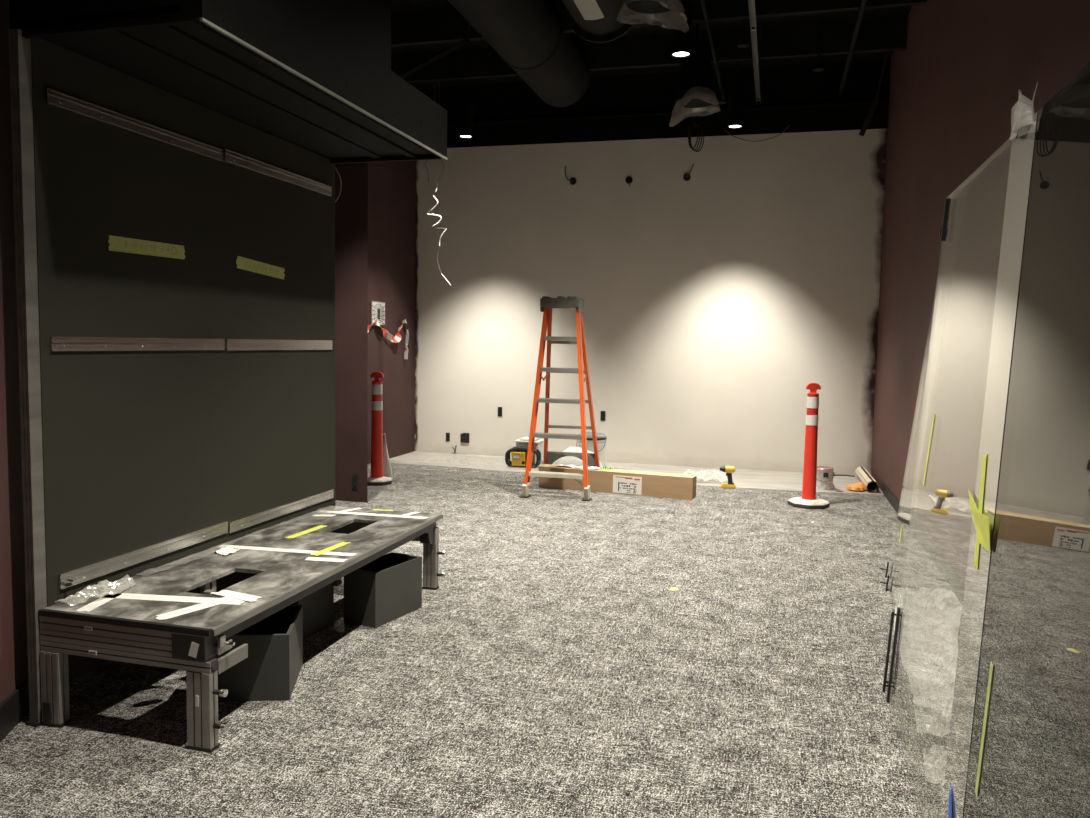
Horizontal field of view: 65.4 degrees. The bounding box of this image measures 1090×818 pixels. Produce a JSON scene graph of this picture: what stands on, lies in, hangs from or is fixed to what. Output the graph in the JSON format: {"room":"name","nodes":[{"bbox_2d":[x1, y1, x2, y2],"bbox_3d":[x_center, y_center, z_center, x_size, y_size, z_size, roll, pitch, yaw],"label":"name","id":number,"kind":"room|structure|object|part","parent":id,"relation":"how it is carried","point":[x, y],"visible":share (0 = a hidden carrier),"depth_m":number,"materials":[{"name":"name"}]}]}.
{"room":"room under renovation","nodes":[
{"label":"room under renovation","id":0,"kind":"room"},
{"bbox_2d":[0,0,27,703],"bbox_3d":[-2.203,-0.920,1.037,0.882,4.308,7.072,1,5,6],"label":"wall","id":1,"kind":"structure","parent":0,"point":[13,620],"depth_m":2.89,"materials":[{"name":"red paint"}]},
{"bbox_2d":[0,678,28,741],"bbox_3d":[-2.164,1.164,1.194,0.759,0.115,7.078,1,5,6],"label":"baseboard","id":2,"kind":"structure","parent":1,"relation":"attached to","point":[15,707],"depth_m":2.91,"materials":[{"name":"black rubber"}]},
{"bbox_2d":[335,162,367,502],"bbox_3d":[-2.849,-1.428,7.335,2.995,4.308,0.200,2,5,15],"label":"wall","id":3,"kind":"structure","parent":0,"point":[351,207],"depth_m":6.95,"materials":[{"name":"red paint"}]},
{"bbox_2d":[352,474,357,488],"bbox_3d":[-1.575,0.601,7.030,0.055,0.120,0.010,2,5,15],"label":"wall outlet","id":4,"kind":"object","parent":3,"relation":"attached to","point":[354,476],"visible":1,"depth_m":7.03,"materials":[{"name":"black plastic"}]},
{"bbox_2d":[368,160,415,463],"bbox_3d":[-2.021,-1.525,8.755,0.150,4.308,3.020,2,5,15],"label":"wall","id":5,"kind":"structure","parent":0,"point":[391,185],"depth_m":9.64,"materials":[{"name":"red paint"}]},
{"bbox_2d":[370,301,384,325],"bbox_3d":[-1.820,-1.040,9.246,0.020,0.255,0.330,2,5,15],"label":"notice","id":6,"kind":"object","parent":5,"relation":"attached to","point":[377,309],"visible":1,"depth_m":9.22,"materials":[{"name":"paper"}]},
{"bbox_2d":[368,319,402,342],"bbox_3d":[-1.826,-0.828,9.158,0.065,0.298,1.416,2,5,15],"label":"barrier tape","id":7,"kind":"object","parent":5,"relation":"attached to","point":[397,338],"visible":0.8,"depth_m":9.52,"materials":[{"name":"plastic"}]},
{"bbox_2d":[402,319,408,358],"bbox_3d":[-1.631,-0.813,9.897,0.050,0.468,0.167,2,5,15],"label":"tape tail","id":8,"kind":"object","parent":7,"relation":"hanging from","point":[404,321],"visible":1,"depth_m":9.94,"materials":[{"name":"white plastic"}]},
{"bbox_2d":[390,451,882,494],"bbox_3d":[-1.590,1.099,3.888,7.400,0.142,12.900,2,5,15],"label":"floor","id":9,"kind":"structure","parent":0,"point":[743,478],"depth_m":9.17,"materials":[{"name":"concrete"}]},
{"bbox_2d":[0,463,962,817],"bbox_3d":[-0.986,1.089,3.184,5.530,0.008,11.540,2,5,15],"label":"carpet","id":10,"kind":"object","parent":9,"relation":"on","point":[554,668],"visible":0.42,"depth_m":3.26,"materials":[{"name":"grey carpet"}]},
{"bbox_2d":[8,29,334,726],"bbox_3d":[-1.470,-0.142,3.821,0.081,2.330,2.060,2,5,15],"label":"board","id":11,"kind":"object","parent":10,"relation":"on","point":[172,409],"depth_m":3.39,"materials":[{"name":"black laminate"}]},
{"bbox_3d":[-1.737,-0.077,2.864,0.038,2.318,0.049,2,5,15],"label":"post","id":12,"kind":"part","parent":11,"relation":"part of","materials":[{"name":"grey metal"}]},
{"bbox_3d":[-1.551,-1.088,3.303,0.013,0.050,0.938,2,5,15],"label":"mounting rail","id":13,"kind":"part","parent":11,"relation":"part of","materials":[{"name":"metal"}]},
{"bbox_3d":[-1.567,-0.256,3.364,0.013,0.050,0.948,2,5,15],"label":"mounting rail","id":14,"kind":"part","parent":11,"relation":"part of","materials":[{"name":"metal"}]},
{"bbox_3d":[-1.579,0.575,3.438,0.013,0.054,0.946,2,5,15],"label":"mounting rail","id":15,"kind":"part","parent":11,"relation":"part of","materials":[{"name":"metal"}]},
{"bbox_3d":[-1.562,-0.635,3.349,0.002,0.064,0.427,2,5,15],"label":"tape strip","id":16,"kind":"part","parent":11,"relation":"part of","materials":[{"name":"yellow paper"}]},
{"bbox_3d":[-1.363,-0.677,4.085,0.002,0.080,0.402,2,5,15],"label":"tape strip","id":17,"kind":"part","parent":11,"relation":"part of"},
{"bbox_3d":[-1.300,-1.164,4.228,0.013,0.054,0.938,2,5,15],"label":"mounting rail","id":18,"kind":"part","parent":11,"relation":"part of","materials":[{"name":"metal"}]},
{"bbox_3d":[-1.315,-0.324,4.294,0.013,0.052,0.948,2,5,15],"label":"mounting rail","id":19,"kind":"part","parent":11,"relation":"part of","materials":[{"name":"metal"}]},
{"bbox_3d":[-1.328,0.514,4.367,0.013,0.050,0.951,2,5,15],"label":"mounting rail","id":20,"kind":"part","parent":11,"relation":"part of","materials":[{"name":"metal"}]},
{"bbox_2d":[335,168,341,201],"bbox_3d":[-1.176,-1.241,4.789,0.049,0.225,0.066,4,5,33],"label":"loose cable","id":21,"kind":"object","parent":11,"relation":"hanging from","point":[335,168],"visible":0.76,"depth_m":4.80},
{"bbox_2d":[38,506,445,752],"bbox_3d":[-1.132,0.831,3.776,0.720,0.408,1.984,2,5,15],"label":"display platform","id":22,"kind":"object","parent":10,"relation":"on","point":[122,630],"depth_m":3.03,"materials":[{"name":"grey metal"}]},
{"bbox_3d":[-1.694,0.956,2.935,0.075,0.249,0.044,2,5,15],"label":"leg","id":23,"kind":"part","parent":22,"relation":"part of","materials":[{"name":"metal"}]},
{"bbox_2d":[55,575,134,605],"bbox_3d":[-1.610,0.648,3.076,0.117,0.050,0.300,2,5,15],"label":"plastic wad","id":24,"kind":"object","parent":22,"relation":"on","point":[111,588],"visible":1,"depth_m":3.04,"materials":[{"name":"clear plastic"}]},
{"bbox_3d":[-1.574,0.682,3.000,0.050,0.001,0.218,1,5,4],"label":"tape strip","id":25,"kind":"part","parent":22,"relation":"part of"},
{"bbox_3d":[-1.346,0.682,3.056,0.551,0.001,0.062,1,5,6],"label":"tape strip","id":26,"kind":"part","parent":22,"relation":"part of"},
{"bbox_3d":[-1.209,0.691,2.959,0.060,0.001,0.309,4,5,34],"label":"tape strip","id":27,"kind":"part","parent":22,"relation":"part of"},
{"bbox_3d":[-1.122,0.978,2.781,0.087,0.249,0.044,2,5,15],"label":"leg","id":28,"kind":"part","parent":22,"relation":"part of","materials":[{"name":"metal"}]},
{"bbox_3d":[-1.067,0.775,2.822,0.027,0.063,0.074,2,5,15],"label":"arm","id":29,"kind":"part","parent":22,"relation":"part of","materials":[{"name":"metal"}]},
{"bbox_2d":[214,546,239,554],"bbox_3d":[-1.397,0.623,3.728,0.090,0.011,0.140,2,5,15],"label":"tape","id":30,"kind":"object","parent":22,"relation":"on","point":[223,551],"visible":1,"depth_m":3.73,"materials":[{"name":"white paper"}]},
{"bbox_3d":[-1.055,0.841,2.861,0.015,0.048,0.162,2,5,15],"label":"arm","id":31,"kind":"part","parent":22,"relation":"part of"},
{"bbox_3d":[-1.124,0.680,3.098,0.213,0.001,0.060,3,5,27],"label":"tape strip","id":32,"kind":"part","parent":22,"relation":"part of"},
{"bbox_3d":[-1.151,0.629,3.776,0.656,0.001,0.050,2,5,11],"label":"tape strip","id":33,"kind":"part","parent":22,"relation":"part of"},
{"bbox_3d":[-1.164,0.599,4.150,0.042,0.001,0.309,3,5,19],"label":"tape strip","id":34,"kind":"part","parent":22,"relation":"part of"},
{"bbox_3d":[-1.181,0.569,4.534,0.122,0.001,0.045,1,5,0],"label":"tape strip","id":35,"kind":"part","parent":22,"relation":"part of","materials":[{"name":"white plastic"}]},
{"bbox_3d":[-0.939,0.644,3.631,0.185,0.001,0.050,2,5,8],"label":"tape strip","id":36,"kind":"part","parent":22,"relation":"part of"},
{"bbox_3d":[-0.964,0.627,3.819,0.040,0.001,0.274,3,5,19],"label":"tape strip","id":37,"kind":"part","parent":22,"relation":"part of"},
{"bbox_3d":[-1.076,0.557,4.685,0.035,0.001,0.161,5,6,38],"label":"tape strip","id":38,"kind":"part","parent":22,"relation":"part of","materials":[{"name":"white plastic"}]},
{"bbox_3d":[-0.934,0.569,4.580,0.633,0.001,0.050,2,5,12],"label":"tape strip","id":39,"kind":"part","parent":22,"relation":"part of","materials":[{"name":"white plastic"}]},
{"bbox_3d":[-0.736,0.570,4.601,0.035,0.001,0.148,4,5,32],"label":"tape strip","id":40,"kind":"part","parent":22,"relation":"part of","materials":[{"name":"white plastic"}]},
{"bbox_3d":[-0.621,0.843,4.617,0.074,0.248,0.044,2,5,15],"label":"leg","id":41,"kind":"part","parent":22,"relation":"part of","materials":[{"name":"metal"}]},
{"bbox_2d":[213,605,302,701],"bbox_3d":[-1.129,0.947,3.318,0.305,0.250,0.365,0,5,-8],"label":"storage bin","id":42,"kind":"object","parent":10,"relation":"on","point":[270,671],"visible":0.59,"depth_m":3.15,"materials":[{"name":"grey plastic"}]},
{"bbox_2d":[291,583,333,638],"bbox_3d":[-1.170,0.922,3.943,0.272,0.200,0.273,3,5,23],"label":"storage bin","id":43,"kind":"object","parent":10,"relation":"on","point":[318,607],"visible":0.18,"depth_m":3.90,"materials":[{"name":"grey plastic"}]},
{"bbox_2d":[368,372,391,485],"bbox_3d":[-1.571,0.176,7.939,0.277,1.046,0.277,4,6,37],"label":"delineator post","id":44,"kind":"object","parent":10,"relation":"on","point":[376,478],"visible":0.98,"depth_m":7.90,"materials":[{"name":"red plastic"}]},
{"bbox_3d":[-1.571,0.190,7.940,0.124,0.917,0.124,2,5,15],"label":"post","id":45,"kind":"part","parent":44,"relation":"part of","materials":[{"name":"red plastic"}]},
{"bbox_2d":[344,552,421,627],"bbox_3d":[-0.792,0.880,4.169,0.194,0.262,0.364,3,5,28],"label":"storage bin","id":46,"kind":"object","parent":10,"relation":"on","point":[388,588],"visible":0.88,"depth_m":4.05,"materials":[{"name":"grey plastic"}]},
{"bbox_2d":[383,434,392,478],"bbox_3d":[-1.552,0.456,8.207,0.171,0.446,0.131,2,5,15],"label":"bag","id":47,"kind":"object","parent":10,"relation":"on","point":[387,470],"visible":0.63,"depth_m":8.18,"materials":[{"name":"plastic"}]},
{"bbox_2d":[520,296,599,500],"bbox_3d":[0.200,-0.135,7.766,0.622,1.760,1.083,2,5,11],"label":"step ladder","id":48,"kind":"object","parent":10,"relation":"on","point":[546,303],"visible":0.97,"depth_m":7.51,"materials":[{"name":"orange plastic"}]},
{"bbox_3d":[-0.072,-0.122,7.517,0.042,1.578,0.430,3,5,25],"label":"rail","id":49,"kind":"part","parent":48,"relation":"part of","materials":[{"name":"orange plastic"}]},
{"bbox_3d":[0.024,-0.129,8.039,0.041,1.644,0.586,1,5,-2],"label":"rail","id":50,"kind":"part","parent":48,"relation":"part of","materials":[{"name":"orange plastic"}]},
{"bbox_3d":[0.325,-0.109,7.437,0.062,1.579,0.440,0,5,-14],"label":"rail","id":51,"kind":"part","parent":48,"relation":"part of","materials":[{"name":"orange plastic"}]},
{"bbox_3d":[0.419,-0.115,7.954,0.037,1.644,0.593,3,5,27],"label":"rail","id":52,"kind":"part","parent":48,"relation":"part of","materials":[{"name":"orange plastic"}]},
{"bbox_2d":[538,464,696,499],"bbox_3d":[0.642,0.658,7.732,1.447,0.196,0.167,3,5,21],"label":"carton","id":53,"kind":"object","parent":10,"relation":"on","point":[629,482],"visible":1,"depth_m":7.61,"materials":[{"name":"brown cardboard"}]},
{"bbox_2d":[556,465,598,468],"bbox_3d":[0.304,0.533,7.854,0.433,0.020,0.099,3,5,21],"label":"paper sheet","id":54,"kind":"object","parent":53,"relation":"on","point":[572,466],"visible":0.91,"depth_m":7.84,"materials":[{"name":"white paper"}]},
{"bbox_2d":[615,476,639,492],"bbox_3d":[0.739,0.683,7.606,0.230,0.141,0.001,3,5,21],"label":"label","id":55,"kind":"object","parent":53,"relation":"attached to","point":[623,484],"depth_m":7.61,"materials":[{"name":"white paper"}]},
{"bbox_2d":[720,466,735,488],"bbox_3d":[1.736,0.643,8.062,0.157,0.212,0.079,2,5,9],"label":"cordless drill","id":56,"kind":"object","parent":10,"relation":"on","point":[728,470],"visible":1,"depth_m":8.04,"materials":[{"name":"yellow plastic"}]},
{"bbox_3d":[1.762,0.657,8.059,0.071,0.118,0.045,2,5,9],"label":"handle","id":57,"kind":"part","parent":56,"relation":"part of","materials":[{"name":"black plastic"}]},
{"bbox_2d":[788,383,829,508],"bbox_3d":[2.256,0.302,7.201,0.318,1.046,0.318,4,6,37],"label":"delineator post","id":58,"kind":"object","parent":10,"relation":"on","point":[808,500],"visible":1,"depth_m":7.16,"materials":[{"name":"red plastic"}]},
{"bbox_3d":[2.256,0.316,7.202,0.124,0.917,0.124,2,5,15],"label":"post","id":59,"kind":"part","parent":58,"relation":"part of","materials":[{"name":"red plastic"}]},
{"bbox_2d":[880,188,968,611],"bbox_3d":[1.981,-0.031,4.472,0.285,2.131,0.550,2,5,15],"label":"sheet","id":60,"kind":"object","parent":10,"relation":"on","point":[950,247],"visible":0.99,"depth_m":4.40,"materials":[{"name":"plastic"}]},
{"bbox_2d":[894,587,961,737],"bbox_3d":[1.762,1.060,3.832,0.340,0.041,1.993,3,5,21],"label":"film","id":61,"kind":"object","parent":10,"relation":"on","point":[928,641],"visible":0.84,"depth_m":3.77,"materials":[{"name":"white plastic"}]},
{"bbox_2d":[923,745,946,785],"bbox_3d":[1.302,1.143,2.723,0.159,0.031,0.262,3,5,22],"label":"plastic wad","id":62,"kind":"object","parent":10,"relation":"on","point":[935,758],"visible":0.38,"depth_m":2.74,"materials":[{"name":"plastic"}]},
{"bbox_2d":[882,62,1089,817],"bbox_3d":[1.045,0.267,1.975,0.140,1.896,2.511,2,5,15],"label":"glass panel","id":63,"kind":"object","parent":10,"relation":"on","point":[1026,609],"depth_m":1.70,"materials":[{"name":"clear glass"}]},
{"bbox_3d":[1.218,0.220,2.571,0.119,1.890,1.217,2,5,16],"label":"pane","id":64,"kind":"part","parent":63,"relation":"part of","materials":[{"name":"clear glass"}]},
{"bbox_3d":[1.311,0.140,2.901,0.007,0.257,0.073,1,5,0],"label":"tape strip","id":65,"kind":"part","parent":63,"relation":"part of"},
{"bbox_2d":[948,788,951,817],"bbox_3d":[0.980,1.025,2.046,0.004,0.170,0.165,3,5,19],"label":"tape patch","id":66,"kind":"object","parent":63,"relation":"attached to","point":[950,800],"visible":1,"depth_m":2.09,"materials":[{"name":"blue plastic"}]},
{"bbox_2d":[968,489,989,551],"bbox_3d":[1.064,0.270,2.087,0.004,0.100,0.305,2,5,17],"label":"tape patch","id":67,"kind":"object","parent":63,"relation":"attached to","point":[981,521],"visible":1,"depth_m":2.04,"materials":[{"name":"yellow plastic"}]},
{"bbox_3d":[1.070,0.250,2.087,0.012,0.282,0.090,4,5,33],"label":"tape strip","id":68,"kind":"part","parent":63,"relation":"part of","materials":[{"name":"yellow plastic"}]},
{"bbox_3d":[0.962,0.702,1.861,0.018,0.301,0.027,2,5,15],"label":"tape strip","id":69,"kind":"part","parent":63,"relation":"part of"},
{"bbox_2d":[1009,81,1037,140],"bbox_3d":[1.142,-0.720,2.037,0.031,0.105,0.200,2,5,15],"label":"plastic wad","id":70,"kind":"object","parent":63,"relation":"on","point":[1022,113],"visible":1,"depth_m":2.01,"materials":[{"name":"white plastic"}]},
{"bbox_3d":[0.893,0.303,1.446,0.119,1.890,1.410,2,5,16],"label":"pane","id":71,"kind":"part","parent":63,"relation":"part of","materials":[{"name":"clear glass"}]},
{"bbox_2d":[552,446,602,467],"bbox_3d":[0.339,0.533,8.775,0.564,0.286,0.332,2,5,15],"label":"sack","id":72,"kind":"object","parent":9,"relation":"on","point":[567,460],"visible":0.35,"depth_m":8.69,"materials":[{"name":"plastic"}]},
{"bbox_2d":[684,469,727,481],"bbox_3d":[1.647,0.668,8.650,0.463,0.073,0.678,2,5,12],"label":"plastic sheet","id":73,"kind":"object","parent":9,"relation":"on","point":[708,474],"visible":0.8,"depth_m":8.65,"materials":[{"name":"white plastic"}]},
{"bbox_2d":[816,466,834,489],"bbox_3d":[2.684,0.664,8.165,0.183,0.203,0.183,5,6,41],"label":"paint can","id":74,"kind":"object","parent":9,"relation":"on","point":[824,479],"visible":0.8,"depth_m":8.10,"materials":[{"name":"white metal"}]},
{"bbox_3d":[2.686,0.567,8.164,0.172,0.009,0.172,2,5,15],"label":"lid","id":75,"kind":"part","parent":74,"relation":"part of","materials":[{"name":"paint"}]},
{"bbox_2d":[846,482,866,491],"bbox_3d":[2.967,0.737,8.095,0.182,0.079,0.209,5,6,43],"label":"cloth","id":76,"kind":"object","parent":9,"relation":"on","point":[858,487],"visible":0.98,"depth_m":8.05,"materials":[{"name":"orange fabric"}]},
{"bbox_2d":[855,467,878,492],"bbox_3d":[3.200,0.697,8.450,0.112,0.112,1.000,2,5,14],"label":"cardboard tube","id":77,"kind":"object","parent":9,"relation":"on","point":[871,485],"visible":1,"depth_m":8.25,"materials":[{"name":"beige cardboard"}]},
{"bbox_3d":[-0.190,0.608,9.424,2.300,0.012,0.800,2,5,15],"label":"film","id":78,"kind":"object","parent":9,"relation":"on","visible":0},
{"bbox_2d":[505,446,540,467],"bbox_3d":[-0.236,0.519,9.234,0.376,0.226,0.218,2,5,8],"label":"radio","id":79,"kind":"object","parent":78,"relation":"on","point":[519,453],"visible":0.91,"depth_m":9.15,"materials":[{"name":"black plastic"}]},
{"bbox_3d":[-0.285,0.539,9.146,0.146,0.150,0.010,2,5,8],"label":"plate","id":80,"kind":"part","parent":79,"relation":"part of","materials":[{"name":"yellow plastic"}]},
{"bbox_2d":[514,437,543,463],"bbox_3d":[-0.177,0.464,9.566,0.290,0.280,0.240,2,5,15],"label":"plastic tub","id":81,"kind":"object","parent":78,"relation":"on","point":[538,443],"visible":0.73,"depth_m":9.47,"materials":[{"name":"white plastic"}]},
{"bbox_3d":[-0.175,0.360,9.558,0.290,0.020,0.240,2,5,15],"label":"tub lid","id":82,"kind":"part","parent":81,"relation":"part of","materials":[{"name":"white plastic"}]},
{"bbox_2d":[576,432,606,466],"bbox_3d":[0.499,0.458,9.094,0.322,0.390,0.328,2,5,15],"label":"plastic bucket","id":83,"kind":"object","parent":78,"relation":"on","point":[601,437],"visible":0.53,"depth_m":8.98,"materials":[{"name":"plastic"}]},
{"bbox_2d":[414,128,887,475],"bbox_3d":[0.982,-1.188,9.612,5.530,3.608,0.150,2,5,15],"label":"wall","id":84,"kind":"structure","parent":0,"point":[713,300],"depth_m":9.44,"materials":[{"name":"paint"}]},
{"bbox_2d":[446,433,449,440],"bbox_3d":[-1.171,0.336,10.226,0.050,0.100,0.010,2,5,15],"label":"wall outlet","id":85,"kind":"object","parent":84,"relation":"attached to","point":[447,434],"visible":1,"depth_m":10.22,"materials":[{"name":"black plastic"}]},
{"bbox_2d":[460,433,468,442],"bbox_3d":[-0.960,0.346,10.166,0.110,0.118,0.015,2,5,15],"label":"junction box","id":86,"kind":"object","parent":84,"relation":"attached to","point":[464,438],"visible":1,"depth_m":10.16,"materials":[{"name":"black plastic"}]},
{"bbox_2d":[498,407,501,415],"bbox_3d":[-0.533,0.032,10.030,0.055,0.110,0.010,2,5,15],"label":"wall outlet","id":87,"kind":"object","parent":84,"relation":"attached to","point":[499,408],"visible":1,"depth_m":10.03,"materials":[{"name":"black plastic"}]},
{"bbox_2d":[565,166,575,184],"bbox_3d":[0.289,-2.644,9.604,0.138,0.210,0.024,1,5,6],"label":"round fitting","id":88,"kind":"object","parent":84,"relation":"attached to","point":[572,181],"visible":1,"depth_m":9.60,"materials":[{"name":"black plastic"}]},
{"bbox_2d":[601,411,604,420],"bbox_3d":[0.663,0.079,9.710,0.055,0.110,0.010,2,5,15],"label":"wall outlet","id":89,"kind":"object","parent":84,"relation":"attached to","point":[602,412],"visible":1,"depth_m":9.71,"materials":[{"name":"black plastic"}]},
{"bbox_2d":[625,176,632,185],"bbox_3d":[0.927,-2.526,9.420,0.080,0.117,0.059,2,5,15],"label":"round fitting","id":90,"kind":"object","parent":84,"relation":"attached to","point":[628,179],"visible":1,"depth_m":9.44,"materials":[{"name":"black plastic"}]},
{"bbox_2d":[418,58,890,147],"bbox_3d":[1.016,-3.334,9.426,5.530,0.700,0.185,2,5,15],"label":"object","id":91,"kind":"structure","parent":84,"relation":"attached to","point":[640,106],"depth_m":9.29,"materials":[{"name":"black paint"}]},
{"bbox_2d":[683,163,693,180],"bbox_3d":[1.562,-2.580,9.246,0.115,0.182,0.055,2,5,15],"label":"round fitting","id":92,"kind":"object","parent":84,"relation":"attached to","point":[686,177],"visible":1,"depth_m":9.27,"materials":[{"name":"black plastic"}]},
{"bbox_2d":[723,125,789,141],"bbox_3d":[2.233,-2.911,8.985,0.686,0.157,0.008,2,5,15],"label":"wire","id":93,"kind":"object","parent":84,"relation":"hanging from","point":[789,125],"visible":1,"depth_m":8.99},
{"bbox_2d":[391,0,911,88],"bbox_3d":[-1.511,-3.326,3.539,7.400,0.120,12.900,2,5,15],"label":"ceiling","id":94,"kind":"structure","parent":0,"point":[396,5],"depth_m":8.49,"materials":[{"name":"black paint"}]},
{"bbox_2d":[9,0,447,163],"bbox_3d":[-1.115,-2.260,3.564,0.734,1.994,2.008,2,5,15],"label":"canopy","id":95,"kind":"object","parent":94,"relation":"hanging from","point":[316,76],"visible":0.98,"depth_m":3.26,"materials":[{"name":"black metal"}]},
{"bbox_3d":[-0.784,-1.257,3.547,0.010,0.009,2.006,2,5,15],"label":"edge trim","id":96,"kind":"part","parent":95,"relation":"part of","materials":[{"name":"grey metal"}]},
{"bbox_2d":[398,23,469,78],"bbox_3d":[-0.848,-2.998,6.734,0.031,1.014,0.990,3,5,28],"label":"rod","id":97,"kind":"object","parent":94,"relation":"hanging from","point":[407,73],"visible":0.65,"depth_m":6.71,"materials":[{"name":"black metal"}]},
{"bbox_2d":[425,81,450,284],"bbox_3d":[-1.124,-2.496,8.944,0.305,2.371,0.012,2,5,15],"label":"hanging cable","id":98,"kind":"object","parent":94,"relation":"hanging from","point":[439,81],"visible":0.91,"depth_m":8.98,"materials":[{"name":"white metal"}]},
{"bbox_2d":[459,79,472,138],"bbox_3d":[-0.812,-3.238,8.747,0.144,0.850,0.144,2,5,15],"label":"pendant light","id":99,"kind":"object","parent":94,"relation":"in","point":[465,107],"visible":0.98,"depth_m":8.71,"materials":[{"name":"black paint"}]},
{"bbox_3d":[-0.809,-3.407,8.734,0.022,0.510,0.022,2,5,15],"label":"stem","id":100,"kind":"part","parent":99,"relation":"part of","materials":[{"name":"black paint"}]},
{"bbox_2d":[448,0,589,106],"bbox_3d":[-1.056,-2.977,3.935,0.620,0.622,9.450,2,5,15],"label":"air duct","id":101,"kind":"object","parent":94,"relation":"hanging from","point":[528,36],"visible":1,"depth_m":6.98,"materials":[{"name":"black metal"}]},
{"bbox_2d":[562,0,633,42],"bbox_3d":[-0.535,-2.883,2.918,0.620,0.630,7.750,2,5,15],"label":"air duct","id":102,"kind":"object","parent":94,"relation":"hanging from","point":[595,20],"visible":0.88,"depth_m":6.32,"materials":[{"name":"black metal"}]},
{"bbox_2d":[616,0,688,32],"bbox_3d":[0.663,-2.822,5.119,0.437,1.055,0.429,2,5,15],"label":"speaker","id":103,"kind":"object","parent":94,"relation":"hanging from","point":[669,14],"visible":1,"depth_m":5.25},
{"bbox_2d":[671,0,691,57],"bbox_3d":[0.997,-3.000,6.145,0.144,0.850,0.144,2,5,15],"label":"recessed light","id":104,"kind":"object","parent":94,"relation":"in","point":[680,41],"visible":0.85,"depth_m":6.11,"materials":[{"name":"black paint"}]},
{"bbox_2d":[669,23,720,126],"bbox_3d":[1.287,-2.970,7.220,0.435,1.069,0.436,2,5,15],"label":"speaker","id":105,"kind":"object","parent":94,"relation":"hanging from","point":[695,93],"visible":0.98,"depth_m":7.13},
{"bbox_3d":[1.292,-3.308,7.195,0.024,0.390,0.024,2,5,15],"label":"stem","id":106,"kind":"part","parent":105,"relation":"part of","materials":[{"name":"black paint"}]},
{"bbox_2d":[688,116,703,151],"bbox_3d":[1.579,-3.157,8.822,0.164,0.938,0.110,2,5,15],"label":"cable coil","id":107,"kind":"object","parent":94,"relation":"hanging from","point":[693,122],"visible":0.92,"depth_m":8.84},
{"bbox_2d":[701,0,725,101],"bbox_3d":[0.547,-3.066,3.987,0.031,0.396,10.400,2,5,15],"label":"conduit pipe","id":108,"kind":"object","parent":94,"relation":"hanging from","point":[703,3],"visible":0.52,"depth_m":7.37,"materials":[{"name":"black metal"}]},
{"bbox_2d":[727,61,743,128],"bbox_3d":[1.841,-3.144,8.156,0.144,0.850,0.144,2,5,15],"label":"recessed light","id":109,"kind":"object","parent":94,"relation":"in","point":[736,96],"visible":0.97,"depth_m":8.12,"materials":[{"name":"black paint"}]},
{"bbox_3d":[1.844,-3.313,8.142,0.022,0.510,0.022,2,5,15],"label":"stem","id":110,"kind":"part","parent":109,"relation":"part of","materials":[{"name":"black paint"}]},
{"bbox_2d":[737,19,748,47],"bbox_3d":[1.642,-3.240,7.002,0.100,0.484,0.100,2,5,15],"label":"sprinkler head","id":111,"kind":"object","parent":94,"relation":"hanging from","point":[743,44],"visible":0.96,"depth_m":7.00},
{"bbox_2d":[748,0,761,104],"bbox_3d":[1.435,-3.037,5.816,0.040,0.710,4.380,2,5,15],"label":"channel","id":112,"kind":"object","parent":94,"relation":"hanging from","point":[752,8],"visible":1,"depth_m":6.62,"materials":[{"name":"silver metal"}]},
{"bbox_3d":[1.960,-3.206,7.749,0.011,0.658,0.011,4,6,37],"label":"threaded rod","id":113,"kind":"part","parent":112,"relation":"part of","materials":[{"name":"metal"}]},
{"bbox_2d":[813,13,824,71],"bbox_3d":[2.432,-3.256,7.513,0.100,0.504,0.100,2,5,15],"label":"sprinkler head","id":114,"kind":"object","parent":94,"relation":"hanging from","point":[816,69],"visible":0.95,"depth_m":7.51},
{"bbox_2d":[839,0,866,94],"bbox_3d":[1.676,-3.035,3.684,0.039,0.369,10.400,2,5,15],"label":"conduit pipe","id":115,"kind":"object","parent":94,"relation":"hanging from","point":[863,2],"visible":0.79,"depth_m":7.31,"materials":[{"name":"black metal"}]},
{"bbox_2d":[859,51,887,135],"bbox_3d":[3.200,-3.108,8.251,0.248,0.890,0.012,2,5,15],"label":"cable","id":116,"kind":"object","parent":94,"relation":"hanging from","point":[875,101],"visible":0.82,"depth_m":8.26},
{"bbox_2d":[871,0,1089,582],"bbox_3d":[1.925,-0.983,2.766,0.150,4.308,12.870,2,5,15],"label":"wall","id":117,"kind":"structure","parent":0,"point":[957,80],"depth_m":5.19,"materials":[{"name":"red paint"}]},
{"bbox_2d":[391,15,907,82],"bbox_3d":[0.707,-3.457,8.257,5.230,0.279,0.060,2,5,15],"label":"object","id":118,"kind":"structure","parent":117,"relation":"attached to","point":[881,34],"depth_m":8.01,"materials":[{"name":"black metal"}]},
{"bbox_2d":[391,0,926,46],"bbox_3d":[0.433,-3.382,7.246,5.230,0.279,0.060,2,5,15],"label":"ceiling beam","id":119,"kind":"structure","parent":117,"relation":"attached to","point":[441,25],"depth_m":7.02,"materials":[{"name":"black metal"}]},
{"bbox_2d":[883,483,964,602],"bbox_3d":[1.658,1.145,2.393,0.012,0.100,11.410,2,5,15],"label":"baseboard","id":120,"kind":"structure","parent":117,"relation":"attached to","point":[953,579],"depth_m":5.35,"materials":[{"name":"black rubber"}]}
]}

